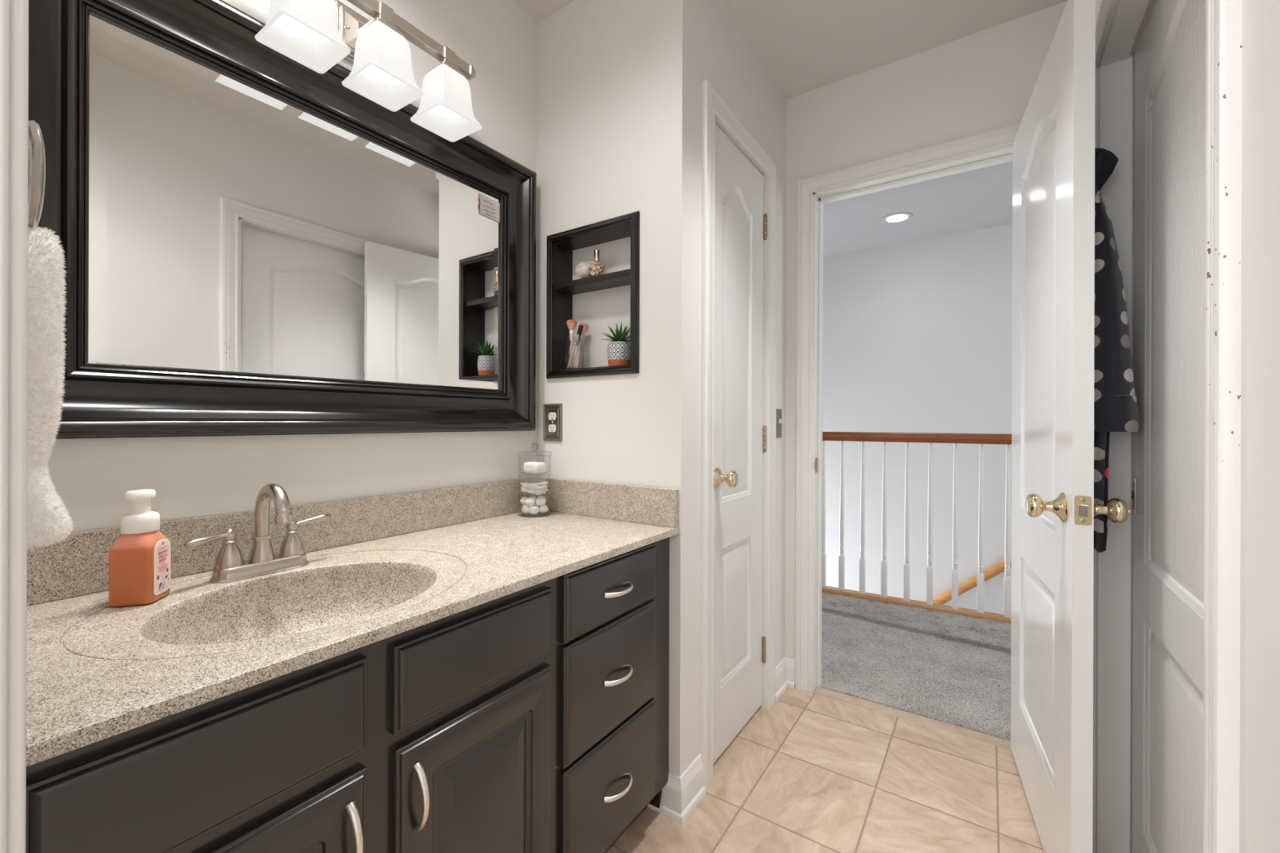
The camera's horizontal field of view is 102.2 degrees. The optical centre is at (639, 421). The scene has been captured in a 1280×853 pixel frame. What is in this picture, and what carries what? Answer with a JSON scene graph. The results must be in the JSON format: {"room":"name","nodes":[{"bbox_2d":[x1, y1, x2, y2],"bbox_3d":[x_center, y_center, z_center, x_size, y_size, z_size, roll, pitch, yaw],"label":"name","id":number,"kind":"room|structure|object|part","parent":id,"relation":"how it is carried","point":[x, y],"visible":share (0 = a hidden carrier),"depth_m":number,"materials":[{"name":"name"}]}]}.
{"room":"bathroom","nodes":[
{"label":"bathroom","id":0,"kind":"room"},
{"bbox_2d":[44,0,537,532],"bbox_3d":[-1.264,-0.131,0.500,0.120,2.436,3.320,0,0,34],"label":"wall","id":1,"kind":"structure","parent":0,"point":[190,477],"depth_m":1.26,"materials":[{"name":"white paint"}]},
{"bbox_2d":[28,0,536,439],"bbox_3d":[-0.667,-0.393,1.225,0.044,0.845,1.137,0,0,34],"label":"wall mirror","id":2,"kind":"object","parent":1,"relation":"attached to","point":[253,242],"visible":0.84,"depth_m":1.07,"materials":[{"name":"black paint"}]},
{"bbox_3d":[-0.682,-0.393,1.235,0.001,0.597,0.889,0,0,34],"label":"glass","id":3,"kind":"part","parent":2,"relation":"part of","materials":[{"name":"white mirror"}]},
{"bbox_2d":[26,476,537,605],"bbox_3d":[-0.678,0.238,1.239,0.019,0.106,1.196,0,0,34],"label":"backsplash","id":4,"kind":"structure","parent":1,"relation":"attached to","point":[76,566],"depth_m":1.10,"materials":[{"name":"stone"}]},
{"bbox_2d":[254,0,482,142],"bbox_3d":[-0.608,-0.870,1.196,0.180,0.220,0.506,0,0,34],"label":"vanity light","id":5,"kind":"object","parent":1,"relation":"attached to","point":[316,34],"visible":1,"depth_m":1.18,"materials":[{"name":"white glass"}]},
{"bbox_3d":[-0.680,-0.822,1.044,0.129,0.125,0.129,0,0,34],"label":"lamp shade","id":6,"kind":"part","parent":5,"relation":"part of","materials":[{"name":"white glass"}]},
{"bbox_3d":[-0.587,-0.822,1.181,0.129,0.125,0.129,0,0,34],"label":"lamp shade","id":7,"kind":"part","parent":5,"relation":"part of","materials":[{"name":"white glass"}]},
{"bbox_3d":[-0.494,-0.822,1.319,0.129,0.125,0.129,0,0,34],"label":"lamp shade","id":8,"kind":"part","parent":5,"relation":"part of","materials":[{"name":"white glass"}]},
{"bbox_2d":[536,0,702,777],"bbox_3d":[-0.084,-0.127,1.634,0.560,2.436,0.120,0,0,34],"label":"wall","id":9,"kind":"structure","parent":0,"point":[620,82],"depth_m":1.51,"materials":[{"name":"white paint"}]},
{"bbox_2d":[542,403,562,440],"bbox_3d":[-0.287,0.003,1.694,0.081,0.122,0.008,0,0,34],"label":"wall outlet","id":10,"kind":"object","parent":9,"relation":"attached to","point":[553,413],"visible":1,"depth_m":1.69,"materials":[{"name":"grey metal"}]},
{"bbox_2d":[548,424,555,431],"bbox_3d":[-0.288,0.023,1.693,0.033,0.025,0.003,0,0,34],"label":"receptacle","id":11,"kind":"object","parent":10,"relation":"attached to","point":[552,428],"depth_m":1.69,"materials":[{"name":"white plastic"}]},
{"bbox_2d":[548,412,555,420],"bbox_3d":[-0.287,-0.016,1.693,0.033,0.025,0.003,0,0,34],"label":"receptacle","id":12,"kind":"object","parent":10,"relation":"attached to","point":[552,415],"depth_m":1.69,"materials":[{"name":"white plastic"}]},
{"bbox_2d":[546,210,639,378],"bbox_3d":[-0.129,-0.376,1.643,0.367,0.472,0.115,0,0,34],"label":"recessed shelf","id":13,"kind":"object","parent":9,"relation":"attached to","point":[611,299],"visible":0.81,"depth_m":1.69,"materials":[{"name":"black paint"}]},
{"bbox_3d":[-0.259,-0.377,1.739,0.010,0.437,0.100,0,0,34],"label":"panel","id":14,"kind":"part","parent":13,"relation":"part of","materials":[{"name":"black paint"}]},
{"bbox_2d":[564,333,587,368],"bbox_3d":[-0.209,-0.225,1.698,0.075,0.117,0.075,0,0,34],"label":"glass jar","id":15,"kind":"object","parent":13,"relation":"on","point":[568,334],"visible":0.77,"depth_m":1.69,"materials":[{"name":"clear glass"}]},
{"bbox_2d":[566,320,577,368],"bbox_3d":[-0.224,-0.253,1.696,0.035,0.159,0.035,0,0,34],"label":"makeup brush","id":16,"kind":"object","parent":15,"relation":"in","point":[571,324],"visible":1,"depth_m":1.69,"materials":[{"name":"pink"}]},
{"bbox_3d":[-0.225,-0.218,1.689,0.007,0.090,0.012,0,0,4],"label":"handle","id":17,"kind":"part","parent":16,"relation":"part of","materials":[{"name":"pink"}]},
{"bbox_2d":[567,324,582,368],"bbox_3d":[-0.212,-0.244,1.689,0.060,0.142,0.015,0,0,29],"label":"makeup brush","id":18,"kind":"object","parent":15,"relation":"in","point":[580,326],"visible":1,"depth_m":1.68,"materials":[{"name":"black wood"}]},
{"bbox_3d":[-0.224,-0.213,1.694,0.036,0.081,0.011,0,0,28],"label":"handle","id":19,"kind":"part","parent":18,"relation":"part of","materials":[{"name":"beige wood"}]},
{"bbox_2d":[576,340,581,368],"bbox_3d":[-0.197,-0.238,1.695,0.013,0.130,0.028,0,0,34],"label":"makeup brush","id":20,"kind":"object","parent":15,"relation":"in","point":[580,341],"visible":0.63,"depth_m":1.69,"materials":[{"name":"pink"}]},
{"bbox_2d":[573,323,588,368],"bbox_3d":[-0.194,-0.248,1.699,0.055,0.150,0.031,0,0,34],"label":"makeup brush","id":21,"kind":"object","parent":15,"relation":"in","point":[585,326],"visible":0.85,"depth_m":1.69,"materials":[{"name":"pink"}]},
{"bbox_3d":[-0.206,-0.214,1.706,0.027,0.082,0.008,0,0,34],"label":"handle","id":22,"kind":"part","parent":21,"relation":"part of","materials":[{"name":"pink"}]},
{"bbox_2d":[575,249,605,278],"bbox_3d":[-0.161,-0.498,1.655,0.104,0.094,0.068,0,0,34],"label":"perfume bottle","id":23,"kind":"object","parent":13,"relation":"on","point":[584,270],"visible":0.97,"depth_m":1.64,"materials":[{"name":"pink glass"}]},
{"bbox_3d":[-0.125,-0.590,1.649,0.315,0.010,0.100,0,0,34],"label":"panel","id":24,"kind":"part","parent":13,"relation":"part of","materials":[{"name":"black paint"}]},
{"bbox_3d":[-0.100,-0.376,1.687,0.315,0.420,0.010,0,0,34],"label":"panel","id":25,"kind":"part","parent":13,"relation":"part of","materials":[{"name":"white paint"}]},
{"bbox_2d":[600,322,630,366],"bbox_3d":[-0.071,-0.235,1.585,0.144,0.139,0.124,0,0,34],"label":"potted plant","id":26,"kind":"object","parent":13,"relation":"on","point":[618,350],"visible":0.88,"depth_m":1.57,"materials":[{"name":"green plant"}]},
{"bbox_3d":[-0.064,-0.215,1.599,0.076,0.054,0.076,0,0,34],"label":"pot","id":27,"kind":"part","parent":26,"relation":"part of","materials":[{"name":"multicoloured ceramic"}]},
{"bbox_3d":[-0.064,-0.177,1.599,0.071,0.022,0.071,0,0,34],"label":"pot","id":28,"kind":"part","parent":26,"relation":"part of","materials":[{"name":"brown ceramic"}]},
{"bbox_2d":[661,753,706,824],"bbox_3d":[0.127,1.037,1.475,0.069,0.109,0.141,0,0,34],"label":"baseboard","id":29,"kind":"structure","parent":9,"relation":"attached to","point":[682,795],"depth_m":1.44,"materials":[{"name":"white paint"}]},
{"bbox_2d":[700,0,786,707],"bbox_3d":[0.353,-0.125,1.868,0.100,2.436,0.759,0,0,34],"label":"wall","id":30,"kind":"structure","parent":0,"point":[731,64],"depth_m":1.97,"materials":[{"name":"white paint"}]},
{"bbox_2d":[700,80,777,791],"bbox_3d":[0.357,0.044,1.771,0.018,2.098,0.602,0,0,34],"label":"trim","id":31,"kind":"structure","parent":30,"relation":"attached to","point":[713,105],"depth_m":1.56,"materials":[{"name":"white paint"}]},
{"bbox_2d":[712,124,767,764],"bbox_3d":[0.357,0.072,1.778,0.104,2.018,0.477,0,0,34],"label":"door","id":32,"kind":"structure","parent":30,"relation":"in","point":[740,219],"depth_m":1.79,"materials":[{"name":"white wood"}]},
{"bbox_3d":[0.272,0.180,1.622,0.069,0.067,0.067,0,0,34],"label":"knob","id":33,"kind":"part","parent":32,"relation":"part of","materials":[{"name":"gold metal"}]},
{"bbox_2d":[776,408,782,437],"bbox_3d":[0.562,0.008,2.077,0.013,0.116,0.066,0,0,34],"label":"light switch","id":34,"kind":"object","parent":30,"relation":"attached to","point":[779,411],"visible":0.76,"depth_m":2.07,"materials":[{"name":"grey metal"}]},
{"bbox_2d":[775,657,795,701],"bbox_3d":[0.579,1.039,2.076,0.047,0.109,0.156,0,0,34],"label":"baseboard","id":35,"kind":"structure","parent":30,"relation":"attached to","point":[785,669],"depth_m":2.12,"materials":[{"name":"white paint"}]},
{"bbox_2d":[512,0,1067,256],"bbox_3d":[0.306,-1.394,1.276,4.800,0.100,6.360,0,0,34],"label":"ceiling","id":36,"kind":"structure","parent":0,"point":[806,46],"depth_m":1.89,"materials":[{"name":"white paint"}]},
{"bbox_2d":[881,212,912,223],"bbox_3d":[1.691,-1.335,3.399,0.184,0.007,0.184,0,0,34],"label":"recessed light","id":37,"kind":"object","parent":36,"relation":"in","point":[900,217],"visible":1,"depth_m":3.39,"materials":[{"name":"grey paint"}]},
{"bbox_2d":[605,591,1044,852],"bbox_3d":[0.054,1.187,0.917,4.800,0.210,5.493,0,0,34],"label":"floor","id":38,"kind":"structure","parent":0,"point":[807,772],"depth_m":1.66,"materials":[{"name":"beige tile"}]},
{"bbox_2d":[26,537,669,852],"bbox_3d":[-0.451,0.700,1.083,0.570,0.780,1.194,0,0,34],"label":"vanity cabinet","id":39,"kind":"object","parent":38,"relation":"on","point":[533,719],"visible":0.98,"depth_m":0.80,"materials":[{"name":"black paint"}]},
{"bbox_3d":[-0.477,0.400,0.602,0.019,0.132,0.317,0,0,34],"label":"false drawer","id":40,"kind":"part","parent":39,"relation":"part of","materials":[{"name":"black paint"}]},
{"bbox_3d":[-0.478,0.736,0.602,0.019,0.491,0.317,0,0,34],"label":"cabinet door","id":41,"kind":"part","parent":39,"relation":"part of","materials":[{"name":"black paint"}]},
{"bbox_2d":[26,476,679,766],"bbox_3d":[-0.457,0.308,1.089,0.555,0.246,1.196,0,0,34],"label":"countertop","id":42,"kind":"structure","parent":39,"relation":"on","point":[380,567],"depth_m":0.94,"materials":[{"name":"stone"}]},
{"bbox_2d":[108,488,170,606],"bbox_3d":[-0.806,0.201,0.834,0.059,0.177,0.058,0,0,-16],"label":"soap bottle","id":43,"kind":"object","parent":42,"relation":"on","point":[140,559],"visible":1,"depth_m":0.81,"materials":[{"name":"orange plastic"}]},
{"bbox_3d":[-0.806,0.135,0.834,0.025,0.028,0.025,0,0,-16],"label":"pump stem","id":44,"kind":"part","parent":43,"relation":"part of","materials":[{"name":"white plastic"}]},
{"bbox_2d":[155,540,169,592],"bbox_3d":[-0.778,0.236,0.842,0.001,0.080,0.038,0,0,-16],"label":"label","id":45,"kind":"object","parent":43,"relation":"on","point":[160,545],"depth_m":0.84,"materials":[{"name":"white paper"}]},
{"bbox_2d":[157,573,168,591],"bbox_3d":[-0.778,0.262,0.842,0.001,0.030,0.028,0,0,-16],"label":"print","id":46,"kind":"object","parent":43,"relation":"attached to","point":[162,578],"depth_m":0.84,"materials":[{"name":"grey paper"}]},
{"bbox_2d":[182,483,330,583],"bbox_3d":[-0.722,0.203,0.992,0.160,0.174,0.201,0,0,-9],"label":"faucet","id":47,"kind":"object","parent":42,"relation":"on","point":[230,566],"visible":1,"depth_m":0.98,"materials":[{"name":"silver metal"}]},
{"bbox_3d":[-0.770,0.211,0.917,0.022,0.016,0.072,0,0,12],"label":"lever","id":48,"kind":"part","parent":47,"relation":"part of","materials":[{"name":"silver metal"}]},
{"bbox_3d":[-0.758,0.234,0.954,0.043,0.069,0.043,0,0,34],"label":"handle","id":49,"kind":"part","parent":47,"relation":"part of","materials":[{"name":"silver metal"}]},
{"bbox_3d":[-0.729,0.279,0.996,0.056,0.024,0.161,0,0,34],"label":"plate","id":50,"kind":"part","parent":47,"relation":"part of","materials":[{"name":"silver metal"}]},
{"bbox_3d":[-0.694,0.192,0.973,0.127,0.152,0.043,0,0,34],"label":"spout","id":51,"kind":"part","parent":47,"relation":"part of","materials":[{"name":"silver metal"}]},
{"bbox_3d":[-0.700,0.234,1.039,0.043,0.069,0.043,0,0,34],"label":"handle","id":52,"kind":"part","parent":47,"relation":"part of","materials":[{"name":"silver metal"}]},
{"bbox_3d":[-0.681,0.205,1.071,0.022,0.020,0.074,0,0,34],"label":"lever","id":53,"kind":"part","parent":47,"relation":"part of","materials":[{"name":"silver metal"}]},
{"bbox_2d":[134,560,440,646],"bbox_3d":[-0.556,0.361,0.872,0.358,0.139,0.429,0,0,34],"label":"sink basin","id":54,"kind":"object","parent":42,"relation":"in","point":[285,607],"depth_m":0.96,"materials":[{"name":"stone"}]},
{"bbox_2d":[517,493,551,517],"bbox_3d":[-0.328,0.260,1.605,0.102,0.062,0.102,0,0,34],"label":"canister","id":55,"kind":"object","parent":42,"relation":"on","point":[540,514],"visible":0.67,"depth_m":1.59,"materials":[{"name":"clear glass"}]},
{"bbox_2d":[520,497,528,505],"bbox_3d":[-0.357,0.247,1.601,0.033,0.025,0.033,0,0,34],"label":"ball","id":56,"kind":"object","parent":55,"relation":"in","point":[522,500],"visible":0.7,"depth_m":1.59,"materials":[{"name":"white"}]},
{"bbox_2d":[521,505,530,513],"bbox_3d":[-0.347,0.270,1.584,0.032,0.025,0.032,0,0,34],"label":"ball","id":57,"kind":"object","parent":55,"relation":"in","point":[525,508],"visible":0.9,"depth_m":1.57,"materials":[{"name":"white fabric"}]},
{"bbox_2d":[524,497,535,506],"bbox_3d":[-0.335,0.248,1.577,0.032,0.025,0.032,0,0,34],"label":"ball","id":58,"kind":"object","parent":55,"relation":"in","point":[529,502],"visible":1,"depth_m":1.57,"materials":[{"name":"white"}]},
{"bbox_2d":[528,506,538,514],"bbox_3d":[-0.323,0.271,1.575,0.029,0.024,0.030,0,0,34],"label":"ball","id":59,"kind":"object","parent":55,"relation":"in","point":[533,509],"visible":1,"depth_m":1.56,"materials":[{"name":"white fabric"}]},
{"bbox_2d":[517,475,551,497],"bbox_3d":[-0.327,0.198,1.605,0.102,0.061,0.102,0,0,34],"label":"canister","id":60,"kind":"object","parent":55,"relation":"on","point":[523,494],"visible":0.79,"depth_m":1.60,"materials":[{"name":"clear glass"}]},
{"bbox_2d":[523,485,543,488],"bbox_3d":[-0.325,0.200,1.575,0.061,0.008,0.005,0,0,-4],"label":"cotton swab","id":61,"kind":"object","parent":60,"relation":"in","point":[523,486],"visible":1,"depth_m":1.57,"materials":[{"name":"white"}]},
{"bbox_2d":[517,442,551,476],"bbox_3d":[-0.327,0.117,1.605,0.102,0.100,0.102,0,0,34],"label":"canister","id":62,"kind":"object","parent":60,"relation":"on","point":[528,474],"visible":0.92,"depth_m":1.60,"materials":[{"name":"clear glass"}]},
{"bbox_2d":[523,462,545,473],"bbox_3d":[-0.328,0.144,1.605,0.060,0.032,0.046,0,0,34],"label":"soap bar","id":63,"kind":"object","parent":62,"relation":"in","point":[529,467],"visible":1,"depth_m":1.59,"materials":[{"name":"white"}]},
{"bbox_3d":[-0.327,0.099,1.605,0.102,0.014,0.102,0,0,34],"label":"lid","id":64,"kind":"part","parent":62,"relation":"part of","materials":[{"name":"clear glass"}]},
{"bbox_2d":[535,497,545,505],"bbox_3d":[-0.307,0.247,1.590,0.030,0.024,0.030,0,0,34],"label":"ball","id":65,"kind":"object","parent":55,"relation":"in","point":[540,501],"visible":1,"depth_m":1.58,"materials":[{"name":"white fabric"}]},
{"bbox_2d":[538,504,548,512],"bbox_3d":[-0.301,0.270,1.595,0.032,0.025,0.032,0,0,34],"label":"ball","id":66,"kind":"object","parent":55,"relation":"in","point":[542,508],"visible":0.95,"depth_m":1.58,"materials":[{"name":"white fabric"}]},
{"bbox_3d":[-0.386,0.573,0.698,0.032,0.105,0.012,0,0,34],"label":"pull handle","id":67,"kind":"part","parent":39,"relation":"part of","materials":[{"name":"beige"}]},
{"bbox_3d":[-0.330,0.573,0.780,0.032,0.105,0.012,0,0,34],"label":"pull handle","id":68,"kind":"part","parent":39,"relation":"part of","materials":[{"name":"beige"}]},
{"bbox_3d":[-0.273,0.401,0.903,0.019,0.132,0.332,0,0,34],"label":"false drawer","id":69,"kind":"part","parent":39,"relation":"part of","materials":[{"name":"black paint"}]},
{"bbox_3d":[-0.273,0.737,0.905,0.019,0.491,0.330,0,0,34],"label":"cabinet door","id":70,"kind":"part","parent":39,"relation":"part of","materials":[{"name":"black paint"}]},
{"bbox_3d":[-0.061,0.857,1.217,0.019,0.252,0.352,0,0,34],"label":"drawer","id":71,"kind":"part","parent":39,"relation":"part of","materials":[{"name":"black paint"}]},
{"bbox_3d":[-0.060,0.597,1.217,0.019,0.252,0.352,0,0,34],"label":"drawer","id":72,"kind":"part","parent":39,"relation":"part of","materials":[{"name":"black paint"}]},
{"bbox_3d":[-0.060,0.392,1.217,0.019,0.143,0.352,0,0,34],"label":"drawer","id":73,"kind":"part","parent":39,"relation":"part of","materials":[{"name":"black paint"}]},
{"bbox_3d":[-0.043,0.860,1.206,0.030,0.012,0.105,0,0,34],"label":"pull handle","id":74,"kind":"part","parent":39,"relation":"part of","materials":[{"name":"beige"}]},
{"bbox_3d":[-0.043,0.597,1.206,0.030,0.012,0.105,0,0,34],"label":"pull handle","id":75,"kind":"part","parent":39,"relation":"part of","materials":[{"name":"beige"}]},
{"bbox_3d":[-0.042,0.396,1.206,0.030,0.012,0.105,0,0,34],"label":"pull handle","id":76,"kind":"part","parent":39,"relation":"part of","materials":[{"name":"beige"}]},
{"bbox_2d":[647,788,662,813],"bbox_3d":[0.046,1.050,1.458,0.044,0.083,0.021,0,0,34],"label":"baseboard","id":77,"kind":"structure","parent":39,"relation":"attached to","point":[649,806],"depth_m":1.45,"materials":[{"name":"white paint"}]},
{"bbox_2d":[822,431,1011,622],"bbox_3d":[1.566,0.582,3.092,4.700,1.029,0.066,0,0,31],"label":"banister","id":78,"kind":"object","parent":38,"relation":"on","point":[931,437],"visible":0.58,"depth_m":3.01,"materials":[{"name":"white wood"}]},
{"bbox_3d":[1.564,1.082,3.092,4.700,0.030,0.064,0,0,31],"label":"shoe rail","id":79,"kind":"part","parent":78,"relation":"part of","materials":[{"name":"brown wood"}]},
{"bbox_3d":[1.567,0.096,3.092,4.700,0.057,0.060,0,0,31],"label":"handrail","id":80,"kind":"part","parent":78,"relation":"part of","materials":[{"name":"red wood"}]},
{"bbox_2d":[822,223,1012,614],"bbox_3d":[2.054,1.230,3.866,4.800,5.136,0.100,0,0,34],"label":"wall","id":81,"kind":"structure","parent":0,"point":[917,335],"depth_m":3.80,"materials":[{"name":"grey paint"}]},
{"bbox_2d":[933,555,1011,604],"bbox_3d":[2.418,1.007,3.511,2.440,2.043,0.079,0,0,34],"label":"stair handrail","id":82,"kind":"object","parent":81,"relation":"attached to","point":[997,568],"visible":0.08,"depth_m":3.56,"materials":[{"name":"brown wood"}]},
{"bbox_2d":[784,0,1067,659],"bbox_3d":[0.837,-0.124,2.065,4.800,2.436,0.110,0,0,34],"label":"wall","id":83,"kind":"structure","parent":0,"point":[985,80],"depth_m":1.92,"materials":[{"name":"white paint"}]},
{"bbox_2d":[795,122,1020,692],"bbox_3d":[0.985,0.054,1.887,0.831,2.082,0.018,0,0,34],"label":"trim","id":84,"kind":"structure","parent":83,"relation":"attached to","point":[1003,136],"depth_m":2.09,"materials":[{"name":"white paint"}]},
{"bbox_2d":[811,145,1013,691],"bbox_3d":[1.020,0.084,1.939,0.710,2.022,0.116,0,0,34],"label":"trim","id":85,"kind":"structure","parent":83,"relation":"attached to","point":[1004,154],"depth_m":2.09,"materials":[{"name":"white paint"}]},
{"bbox_3d":[0.717,0.179,2.102,0.002,0.060,0.046,0,0,34],"label":"strike plate","id":86,"kind":"part","parent":85,"relation":"part of","materials":[{"name":"gold metal"}]},
{"bbox_2d":[813,686,1011,750],"bbox_3d":[1.001,1.096,1.916,0.686,0.006,0.066,0,0,34],"label":"trim","id":87,"kind":"structure","parent":83,"relation":"attached to","point":[962,731],"depth_m":1.90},
{"bbox_2d":[1010,0,1130,852],"bbox_3d":[1.092,0.081,1.393,0.179,2.005,0.728,0,0,27],"label":"door","id":88,"kind":"structure","parent":83,"relation":"in","point":[1054,508],"depth_m":1.20,"materials":[{"name":"white wood"}]},
{"bbox_3d":[0.909,0.191,1.160,0.069,0.067,0.067,0,0,27],"label":"knob","id":89,"kind":"part","parent":88,"relation":"part of","materials":[{"name":"gold metal"}]},
{"bbox_3d":[0.927,0.187,1.080,0.028,0.061,0.002,0,0,27],"label":"latch plate","id":90,"kind":"part","parent":88,"relation":"part of","materials":[{"name":"gold metal"}]},
{"bbox_3d":[1.005,0.191,1.111,0.076,0.067,0.067,0,0,27],"label":"knob","id":91,"kind":"part","parent":88,"relation":"part of","materials":[{"name":"gold metal"}]},
{"bbox_3d":[1.080,-0.658,1.280,0.058,0.036,0.012,0,0,34],"label":"robe hook","id":92,"kind":"object","parent":88,"relation":"attached to","visible":0},
{"bbox_2d":[1093,147,1140,552],"bbox_3d":[1.089,-0.172,1.253,0.094,0.935,0.309,0,0,13],"label":"bathrobe","id":93,"kind":"object","parent":92,"relation":"hanging from","point":[1115,401],"visible":0.41,"depth_m":1.15,"materials":[{"name":"black fabric"}]},
{"bbox_2d":[1094,147,1118,191],"bbox_3d":[1.075,-0.582,1.217,0.073,0.115,0.129,0,0,34],"label":"hood","id":94,"kind":"object","parent":93,"relation":"attached to","point":[1105,162],"depth_m":1.18,"materials":[{"name":"black fabric"}]},
{"bbox_2d":[1095,0,1279,852],"bbox_3d":[0.290,-0.126,-0.095,0.140,2.436,4.079,0,0,34],"label":"wall","id":95,"kind":"structure","parent":0,"point":[1260,528],"depth_m":0.52,"materials":[{"name":"white paint"}]},
{"bbox_2d":[1096,0,1150,852],"bbox_3d":[0.970,0.102,0.910,0.141,1.985,0.826,0,0,34],"label":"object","id":96,"kind":"structure","parent":95,"relation":"attached to","point":[1113,660],"depth_m":1.26,"materials":[{"name":"white paint"}]},
{"bbox_2d":[1092,0,1242,852],"bbox_3d":[0.905,0.071,0.954,0.018,2.046,0.951,0,0,34],"label":"trim","id":97,"kind":"structure","parent":95,"relation":"attached to","point":[1224,18],"depth_m":0.56,"materials":[{"name":"white wood"}]},
{"bbox_2d":[1130,0,1205,852],"bbox_3d":[0.974,0.090,0.901,0.039,1.990,0.835,0,0,34],"label":"door","id":98,"kind":"structure","parent":95,"relation":"in","point":[1169,56],"depth_m":1.00,"materials":[{"name":"white wood"}]},
{"bbox_2d":[1132,480,1133,509],"bbox_3d":[1.177,0.176,1.230,0.006,0.068,0.016,0,0,34],"label":"strike plate","id":99,"kind":"object","parent":98,"relation":"on","point":[1132,481],"depth_m":1.24,"materials":[{"name":"gold metal"}]},
{"bbox_3d":[1.176,0.176,1.230,0.003,0.084,0.032,0,0,34],"label":"flush pull","id":100,"kind":"part","parent":98,"relation":"part of","materials":[{"name":"gold metal"}]},
{"bbox_3d":[-0.437,-0.128,0.285,1.490,2.436,0.111,0,0,34],"label":"wall","id":101,"kind":"structure","parent":0,"visible":0},
{"bbox_2d":[0,0,28,852],"bbox_3d":[-0.438,0.040,0.298,0.061,2.100,0.146,0,0,8],"label":"trim","id":102,"kind":"structure","parent":101,"relation":"attached to","point":[14,14],"depth_m":0.33,"materials":[{"name":"white paint"}]},
{"bbox_2d":[27,120,45,227],"bbox_3d":[-0.688,-0.277,0.555,0.124,0.141,0.054,0,0,34],"label":"towel ring","id":103,"kind":"object","parent":101,"relation":"attached to","point":[37,157],"visible":0.59,"depth_m":0.54,"materials":[{"name":"silver metal"}]},
{"bbox_2d":[26,225,74,550],"bbox_3d":[-0.688,-0.041,0.575,0.168,0.353,0.072,0,0,34],"label":"hand towel","id":104,"kind":"object","parent":103,"relation":"hanging from","point":[48,522],"visible":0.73,"depth_m":0.54,"materials":[{"name":"white fabric"}]}
]}

